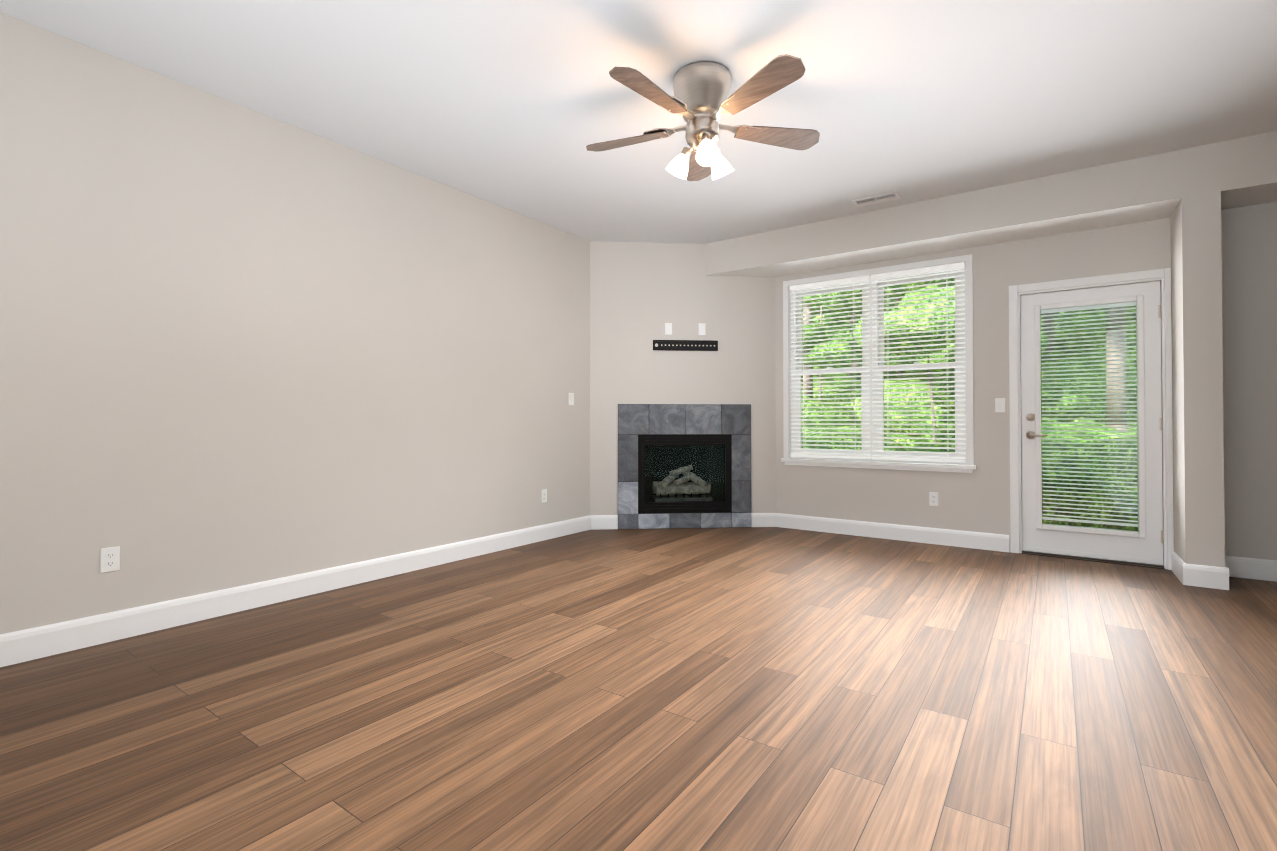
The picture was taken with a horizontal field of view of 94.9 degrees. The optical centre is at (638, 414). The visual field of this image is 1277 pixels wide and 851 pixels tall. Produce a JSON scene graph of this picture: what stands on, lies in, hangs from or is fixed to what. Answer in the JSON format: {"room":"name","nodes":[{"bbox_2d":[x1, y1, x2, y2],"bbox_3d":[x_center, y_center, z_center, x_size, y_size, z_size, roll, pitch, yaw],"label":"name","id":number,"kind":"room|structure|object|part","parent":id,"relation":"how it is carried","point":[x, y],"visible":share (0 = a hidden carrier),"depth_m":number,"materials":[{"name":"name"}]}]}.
{"room":"living room","nodes":[
{"label":"living room","id":0,"kind":"room"},
{"bbox_2d":[0,12,589,633],"bbox_3d":[-2.396,-0.317,3.063,0.150,2.780,9.100,0,-1,35],"label":"wall","id":1,"kind":"structure","parent":0,"point":[242,346],"depth_m":3.22,"materials":[{"name":"beige paint"}]},
{"bbox_2d":[100,546,119,572],"bbox_3d":[-2.497,0.685,2.771,0.009,0.115,0.070,0,-1,35],"label":"electrical outlet","id":2,"kind":"object","parent":1,"relation":"attached to","point":[109,559],"visible":1,"depth_m":2.77,"materials":[{"name":"white plastic"}]},
{"bbox_2d":[0,515,590,666],"bbox_3d":[-2.661,1.000,2.532,0.015,0.135,7.652,0,-1,35],"label":"baseboard","id":3,"kind":"structure","parent":1,"relation":"attached to","point":[20,646],"depth_m":3.20,"materials":[{"name":"white wood"}]},
{"bbox_2d":[541,489,546,502],"bbox_3d":[-0.825,0.712,5.131,0.009,0.115,0.070,0,-1,35],"label":"electrical outlet","id":4,"kind":"object","parent":1,"relation":"attached to","point":[543,495],"visible":1,"depth_m":5.13,"materials":[{"name":"white plastic"}]},
{"bbox_2d":[569,393,573,404],"bbox_3d":[-0.619,-0.145,5.426,0.013,0.115,0.070,0,-1,35],"label":"light switch","id":5,"kind":"object","parent":1,"relation":"attached to","point":[571,398],"visible":1,"depth_m":5.42,"materials":[{"name":"white plastic"}]},
{"bbox_2d":[0,527,1276,850],"bbox_3d":[0.712,1.107,0.813,7.905,0.120,9.150,0,-1,35],"label":"floor","id":6,"kind":"structure","parent":0,"point":[710,689],"depth_m":2.10,"materials":[{"name":"brown wood"}]},
{"bbox_2d":[618,404,750,528],"bbox_3d":[0.469,0.501,5.729,1.016,1.205,0.905,0,-1,35],"label":"fireplace","id":7,"kind":"object","parent":6,"relation":"on","point":[684,465],"visible":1,"depth_m":5.72,"materials":[{"name":"stone"}]},
{"bbox_3d":[0.452,0.573,5.722,0.801,0.556,0.004,0,-1,-5],"label":"glass","id":8,"kind":"part","parent":7,"relation":"part of","materials":[{"name":"black glass"}]},
{"bbox_2d":[0,0,1276,243],"bbox_3d":[0.727,-1.802,0.867,7.905,0.140,9.200,0,-1,35],"label":"ceiling","id":9,"kind":"structure","parent":0,"point":[516,106],"depth_m":3.04,"materials":[{"name":"white paint"}]},
{"bbox_2d":[586,54,819,180],"bbox_3d":[0.284,-1.462,2.945,1.242,0.492,1.221,0,-1,35],"label":"ceiling fan","id":10,"kind":"object","parent":9,"relation":"hanging from","point":[701,102],"visible":1,"depth_m":2.88,"materials":[{"name":"brown wood"}]},
{"bbox_3d":[0.302,-1.508,2.956,0.625,0.399,0.612,0,-1,35],"label":"motor","id":11,"kind":"part","parent":10,"relation":"part of","materials":[{"name":"silver metal"}]},
{"bbox_2d":[852,191,900,207],"bbox_3d":[1.865,-1.684,4.594,0.330,0.009,0.170,0,-1,35],"label":"ceiling vent","id":12,"kind":"object","parent":9,"relation":"in","point":[877,199],"visible":1,"depth_m":4.58,"materials":[{"name":"white metal"}]},
{"bbox_2d":[705,131,1276,276],"bbox_3d":[3.449,-1.546,4.052,6.950,0.320,0.451,0,-1,35],"label":"soffit","id":13,"kind":"structure","parent":9,"relation":"attached to","point":[1239,172],"depth_m":4.30,"materials":[{"name":"white paint"}]},
{"bbox_2d":[590,241,775,514],"bbox_3d":[0.469,-0.286,5.777,2.050,2.780,0.100,0,-1,-4],"label":"wall","id":14,"kind":"structure","parent":0,"point":[642,294],"depth_m":5.72,"materials":[{"name":"beige paint"}]},
{"bbox_2d":[665,323,671,334],"bbox_3d":[0.294,-0.837,5.715,0.070,0.115,0.008,0,-1,-5],"label":"outlet","id":15,"kind":"object","parent":14,"relation":"attached to","point":[668,328],"visible":1,"depth_m":5.71,"materials":[{"name":"white plastic"}]},
{"bbox_2d":[591,513,775,529],"bbox_3d":[0.453,1.036,5.703,1.820,0.135,0.015,0,-1,-5],"label":"baseboard","id":16,"kind":"structure","parent":14,"relation":"attached to","point":[598,522],"depth_m":5.64,"materials":[{"name":"white wood"}]},
{"bbox_2d":[653,340,717,350],"bbox_3d":[0.459,-0.675,5.718,0.640,0.100,0.024,0,-1,-5],"label":"mounting rail","id":17,"kind":"object","parent":14,"relation":"attached to","point":[688,345],"visible":1,"depth_m":5.71,"materials":[{"name":"black metal"}]},
{"bbox_2d":[698,323,705,334],"bbox_3d":[0.622,-0.836,5.741,0.070,0.115,0.008,0,-1,-5],"label":"outlet","id":18,"kind":"object","parent":14,"relation":"attached to","point":[701,328],"visible":1,"depth_m":5.74,"materials":[{"name":"white plastic"}]},
{"bbox_2d":[775,202,1276,559],"bbox_3d":[3.314,-0.300,4.501,7.805,2.780,0.150,0,-1,35],"label":"wall","id":19,"kind":"structure","parent":0,"point":[977,499],"depth_m":4.54,"materials":[{"name":"beige paint"}]},
{"bbox_2d":[781,254,975,472],"bbox_3d":[2.115,-0.414,5.322,1.650,1.795,0.180,0,-1,35],"label":"window","id":20,"kind":"structure","parent":19,"relation":"in","point":[871,408],"depth_m":5.31,"materials":[{"name":"white plastic"}]},
{"bbox_2d":[790,262,965,462],"bbox_3d":[2.101,-0.429,5.302,1.498,1.663,0.068,0,-1,35],"label":"window blinds","id":21,"kind":"object","parent":20,"relation":"attached to","point":[917,271],"visible":1,"depth_m":5.25,"materials":[{"name":"white plastic"}]},
{"bbox_2d":[929,492,937,505],"bbox_3d":[2.502,0.715,4.967,0.070,0.115,0.009,0,-1,35],"label":"outlet","id":22,"kind":"object","parent":19,"relation":"attached to","point":[933,498],"visible":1,"depth_m":4.97,"materials":[{"name":"white plastic"}]},
{"bbox_2d":[995,398,1004,411],"bbox_3d":[2.896,-0.075,4.694,0.070,0.115,0.013,0,-1,35],"label":"light switch","id":23,"kind":"object","parent":19,"relation":"attached to","point":[999,404],"visible":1,"depth_m":4.69,"materials":[{"name":"white plastic"}]},
{"bbox_2d":[776,513,1276,581],"bbox_3d":[3.836,1.016,4.015,6.110,0.135,0.015,0,-1,35],"label":"baseboard","id":24,"kind":"structure","parent":19,"relation":"attached to","point":[1253,568],"depth_m":4.97,"materials":[{"name":"white wood"}]},
{"bbox_2d":[1009,268,1173,569],"bbox_3d":[3.383,0.031,4.439,0.964,2.115,0.166,0,-1,35],"label":"door frame","id":25,"kind":"structure","parent":19,"relation":"attached to","point":[1015,290],"depth_m":4.36,"materials":[{"name":"white wood"}]},
{"bbox_2d":[1021,281,1163,564],"bbox_3d":[3.378,0.060,4.401,0.844,2.017,0.119,0,-1,35],"label":"door","id":26,"kind":"structure","parent":19,"relation":"in","point":[1143,544],"depth_m":4.33,"materials":[{"name":"white wood"}]},
{"bbox_2d":[1040,301,1138,531],"bbox_3d":[3.386,-0.002,4.421,0.572,1.633,0.021,0,-1,35],"label":"door blinds","id":27,"kind":"object","parent":26,"relation":"attached to","point":[1086,308],"visible":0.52,"depth_m":4.42,"materials":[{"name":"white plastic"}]},
{"bbox_2d":[1037,348,1142,384],"bbox_3d":[3.364,-0.112,4.392,0.628,1.200,0.009,0,-1,35],"label":"controls","id":28,"kind":"object","parent":26,"relation":"attached to","point":[1140,378],"visible":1,"depth_m":4.22,"materials":[{"name":"white"}]},
{"bbox_3d":[3.372,0.068,4.367,0.815,1.690,0.058,0,-1,35],"label":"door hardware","id":29,"kind":"part","parent":26,"relation":"part of","materials":[{"name":"clear glass"}]},
{"bbox_2d":[1022,550,1164,568],"bbox_3d":[3.403,1.080,4.433,0.840,0.018,0.192,0,-1,35],"label":"door threshold sill","id":30,"kind":"structure","parent":19,"relation":"attached to","point":[1096,560],"depth_m":4.34,"materials":[{"name":"brown metal"}]},
{"bbox_2d":[1170,191,1224,566],"bbox_3d":[3.682,-0.153,3.872,0.180,2.471,0.451,0,-1,35],"label":"column","id":31,"kind":"structure","parent":0,"point":[1197,391],"depth_m":3.70,"materials":[{"name":"beige paint"}]},
{"bbox_2d":[1171,551,1228,589],"bbox_3d":[3.677,1.015,3.852,0.210,0.135,0.465,0,-1,35],"label":"baseboard","id":32,"kind":"structure","parent":31,"relation":"attached to","point":[1213,577],"depth_m":3.68,"materials":[{"name":"white wood"}]},
{"label":"outside","id":33,"kind":"structure","parent":0,"visible":0},
{"bbox_2d":[802,278,1137,530],"bbox_3d":[9.113,-6.580,13.987,36.295,16.445,26.582,0,-1,35],"label":"foliage","id":34,"kind":"object","parent":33,"point":[945,384],"depth_m":8.04,"materials":[{"name":"green plant"}]}
]}

